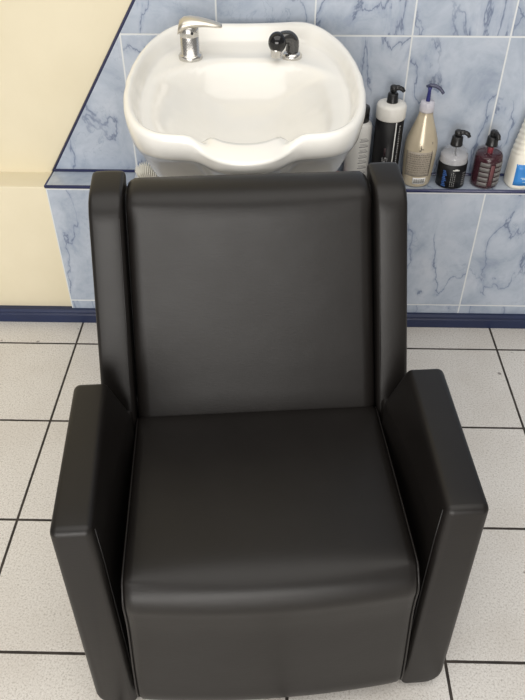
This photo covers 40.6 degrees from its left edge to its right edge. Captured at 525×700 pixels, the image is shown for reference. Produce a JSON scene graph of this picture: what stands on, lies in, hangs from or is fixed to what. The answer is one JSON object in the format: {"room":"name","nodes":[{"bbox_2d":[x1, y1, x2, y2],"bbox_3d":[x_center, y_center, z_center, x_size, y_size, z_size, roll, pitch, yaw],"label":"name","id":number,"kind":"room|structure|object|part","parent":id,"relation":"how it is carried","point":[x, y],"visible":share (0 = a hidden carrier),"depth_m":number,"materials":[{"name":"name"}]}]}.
{"room":"salon","nodes":[
{"label":"salon","id":0,"kind":"room"},
{"bbox_2d":[0,172,71,305],"bbox_3d":[0.128,-0.369,2.272,4.400,0.478,0.291,1,41,1],"label":"wall","id":1,"kind":"structure","parent":0,"point":[32,273],"depth_m":2.15,"materials":[{"name":"beige paint"}]},
{"bbox_2d":[44,170,53,185],"bbox_3d":[-0.612,-0.493,2.039,0.009,0.009,0.092,2,41,2],"label":"trim","id":2,"kind":"structure","parent":1,"relation":"attached to","point":[53,170],"depth_m":2.03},
{"bbox_2d":[0,305,524,328],"bbox_3d":[0.124,-0.106,2.297,4.400,0.050,0.026,1,41,1],"label":"baseboard","id":3,"kind":"structure","parent":1,"relation":"attached to","point":[8,313],"depth_m":2.29,"materials":[{"name":"blue tile"}]},
{"bbox_2d":[54,169,504,175],"bbox_3d":[0.859,-0.502,2.042,2.933,0.010,0.009,1,41,1],"label":"trim","id":4,"kind":"structure","parent":1,"relation":"attached to","point":[55,170],"depth_m":2.06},
{"bbox_2d":[44,185,524,193],"bbox_3d":[0.854,-0.442,1.984,2.941,0.011,0.011,1,41,1],"label":"trim","id":5,"kind":"structure","parent":1,"relation":"attached to","point":[46,186],"depth_m":1.99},
{"bbox_2d":[45,188,524,313],"bbox_3d":[0.854,-0.261,2.147,2.940,0.480,0.010,1,41,1],"label":"wall tiles","id":6,"kind":"structure","parent":1,"relation":"attached to","point":[466,251],"depth_m":2.12,"materials":[{"name":"blue tile"}]},
{"bbox_2d":[47,172,524,189],"bbox_3d":[0.858,-0.471,2.023,2.935,0.019,0.096,1,41,1],"label":"wall ledge","id":7,"kind":"object","parent":1,"relation":"on","point":[57,178],"visible":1,"depth_m":2.02,"materials":[{"name":"blue tile"}]},
{"bbox_2d":[135,161,157,177],"bbox_3d":[-0.321,-0.498,2.001,0.076,0.052,0.053,-2,41,-2],"label":"scrub brush","id":8,"kind":"object","parent":7,"relation":"on","point":[143,170],"visible":0.52,"depth_m":1.99,"materials":[{"name":"white plastic"}]},
{"bbox_2d":[343,104,371,176],"bbox_3d":[0.263,-0.565,1.952,0.068,0.216,0.069,-5,42,-5],"label":"shampoo bottle","id":9,"kind":"object","parent":7,"relation":"on","point":[357,159],"visible":0.62,"depth_m":1.94,"materials":[{"name":"white plastic"},{"name":"black plastic"}]},
{"bbox_2d":[357,138,368,172],"bbox_3d":[0.275,-0.525,1.947,0.027,0.118,0.004,-14,43,-16],"label":"print","id":10,"kind":"object","parent":9,"relation":"attached to","point":[362,143],"depth_m":1.94},
{"bbox_2d":[371,84,406,163],"bbox_3d":[0.342,-0.584,1.928,0.079,0.276,0.079,-3,41,-4],"label":"bottle","id":11,"kind":"object","parent":7,"relation":"on","point":[391,110],"visible":0.81,"depth_m":1.88,"materials":[{"name":"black plastic"}]},
{"bbox_2d":[395,125,400,162],"bbox_3d":[0.365,-0.537,1.929,0.006,0.154,0.001,-27,48,-27],"label":"print","id":12,"kind":"object","parent":11,"relation":"attached to","point":[397,127],"depth_m":1.91},
{"bbox_2d":[402,83,444,186],"bbox_3d":[0.434,-0.582,1.922,0.090,0.282,0.078,-2,41,-3],"label":"bottle","id":13,"kind":"object","parent":7,"relation":"on","point":[421,143],"visible":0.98,"depth_m":1.91,"materials":[{"name":"beige plastic"}]},
{"bbox_2d":[406,153,431,172],"bbox_3d":[0.428,-0.511,1.942,0.063,0.055,0.014,5,42,6],"label":"print","id":14,"kind":"object","parent":13,"relation":"attached to","point":[415,162],"depth_m":1.94},
{"bbox_3d":[0.434,-0.661,1.852,0.011,0.052,0.011,-2,41,-3],"label":"pump stem","id":15,"kind":"part","parent":13,"relation":"part of","materials":[{"name":"blue plastic"}]},
{"bbox_2d":[435,129,470,188],"bbox_3d":[0.529,-0.533,1.960,0.079,0.158,0.079,-4,42,-5],"label":"bottle","id":16,"kind":"object","parent":7,"relation":"on","point":[452,164],"visible":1,"depth_m":1.95,"materials":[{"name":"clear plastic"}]},
{"bbox_2d":[470,129,502,187],"bbox_3d":[0.625,-0.532,1.959,0.077,0.158,0.078,-7,42,-8],"label":"bottle","id":17,"kind":"object","parent":7,"relation":"on","point":[487,164],"visible":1,"depth_m":1.95,"materials":[{"name":"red plastic"}]},
{"bbox_2d":[503,119,524,188],"bbox_3d":[0.737,-0.569,1.928,0.103,0.255,0.076,-4,42,-5],"label":"bottle","id":18,"kind":"object","parent":7,"relation":"on","point":[514,176],"visible":1,"depth_m":1.95,"materials":[{"name":"white plastic"}]},
{"bbox_2d":[0,0,131,171],"bbox_3d":[0.129,-1.374,1.446,4.400,2.122,0.202,1,41,1],"label":"wall","id":19,"kind":"structure","parent":0,"point":[52,52],"depth_m":1.88,"materials":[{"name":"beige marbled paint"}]},
{"bbox_2d":[52,0,134,170],"bbox_3d":[0.053,-1.307,1.364,1.337,2.119,0.010,1,41,1],"label":"trim","id":20,"kind":"structure","parent":19,"relation":"attached to","point":[132,1],"depth_m":1.89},
{"bbox_2d":[56,0,524,172],"bbox_3d":[0.860,-1.298,1.351,2.932,2.111,0.012,1,41,1],"label":"wall tiles","id":21,"kind":"structure","parent":19,"relation":"attached to","point":[474,50],"depth_m":1.83,"materials":[{"name":"blue tile"}]},
{"bbox_2d":[0,321,524,699],"bbox_3d":[0.089,1.025,1.096,4.400,0.060,3.900,1,41,1],"label":"floor","id":22,"kind":"structure","parent":0,"point":[43,657],"depth_m":1.76,"materials":[{"name":"tile"}]},
{"bbox_2d":[123,15,365,176],"bbox_3d":[-0.038,-0.273,1.793,0.511,0.966,0.649,-1,41,-1],"label":"basin","id":23,"kind":"object","parent":22,"relation":"on","point":[204,96],"visible":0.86,"depth_m":1.61,"materials":[{"name":"white ceramic"}]},
{"bbox_2d":[179,28,202,62],"bbox_3d":[-0.170,-0.722,1.658,0.057,0.088,0.057,-1,41,-1],"label":"tap","id":24,"kind":"object","parent":23,"relation":"on","point":[190,52],"depth_m":1.65,"materials":[{"name":"silver metal"}]},
{"bbox_3d":[-0.145,-0.749,1.633,0.104,0.040,0.045,-1,41,-1],"label":"lever","id":25,"kind":"part","parent":23,"relation":"part of","materials":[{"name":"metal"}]},
{"bbox_2d":[268,30,298,58],"bbox_3d":[0.049,-0.716,1.656,0.078,0.058,0.043,-26,47,-26],"label":"shower","id":26,"kind":"object","parent":23,"relation":"on","point":[277,42],"visible":1,"depth_m":1.64,"materials":[{"name":"black metal"}]},
{"bbox_3d":[0.060,-0.721,1.657,0.055,0.050,0.033,-20,45,-21],"label":"handle","id":27,"kind":"part","parent":26,"relation":"part of","materials":[{"name":"black plastic"}]},
{"bbox_2d":[282,50,301,60],"bbox_3d":[0.070,-0.699,1.685,0.048,0.019,0.048,-1,41,-1],"label":"socket","id":28,"kind":"object","parent":23,"relation":"attached to","point":[286,56],"depth_m":1.67,"materials":[{"name":"silver metal"}]},
{"bbox_2d":[50,162,488,699],"bbox_3d":[0.001,0.185,1.355,0.691,0.859,0.630,-2,41,-3],"label":"chair","id":29,"kind":"object","parent":22,"relation":"on","point":[258,496],"visible":1,"depth_m":1.28,"materials":[{"name":"black leather"}]},
{"bbox_3d":[-0.289,0.379,1.355,0.096,0.544,0.356,-2,41,-3],"label":"armrest","id":30,"kind":"part","parent":29,"relation":"part of","materials":[{"name":"black leather"}]},
{"bbox_3d":[-0.291,0.244,1.591,0.057,0.433,0.200,-2,41,-3],"label":"panel","id":31,"kind":"part","parent":29,"relation":"part of","materials":[{"name":"black leather"}]},
{"bbox_3d":[-0.023,-0.073,1.412,0.512,0.490,0.160,-2,41,-3],"label":"frame","id":32,"kind":"part","parent":29,"relation":"part of","materials":[{"name":"black leather"}]},
{"bbox_3d":[-0.015,-0.086,1.375,0.482,0.468,0.214,-2,41,-3],"label":"backrest","id":33,"kind":"part","parent":29,"relation":"part of","materials":[{"name":"black leather"}]},
{"bbox_3d":[0.004,0.396,1.407,0.511,0.408,0.429,-2,41,-3],"label":"seat","id":34,"kind":"part","parent":29,"relation":"part of","materials":[{"name":"black leather"}]},
{"bbox_3d":[0.265,0.220,1.619,0.057,0.433,0.200,-2,41,-3],"label":"panel","id":35,"kind":"part","parent":29,"relation":"part of","materials":[{"name":"black leather"}]},
{"bbox_3d":[0.301,0.353,1.384,0.104,0.544,0.356,-2,41,-3],"label":"armrest","id":36,"kind":"part","parent":29,"relation":"part of","materials":[{"name":"black leather"}]}
]}

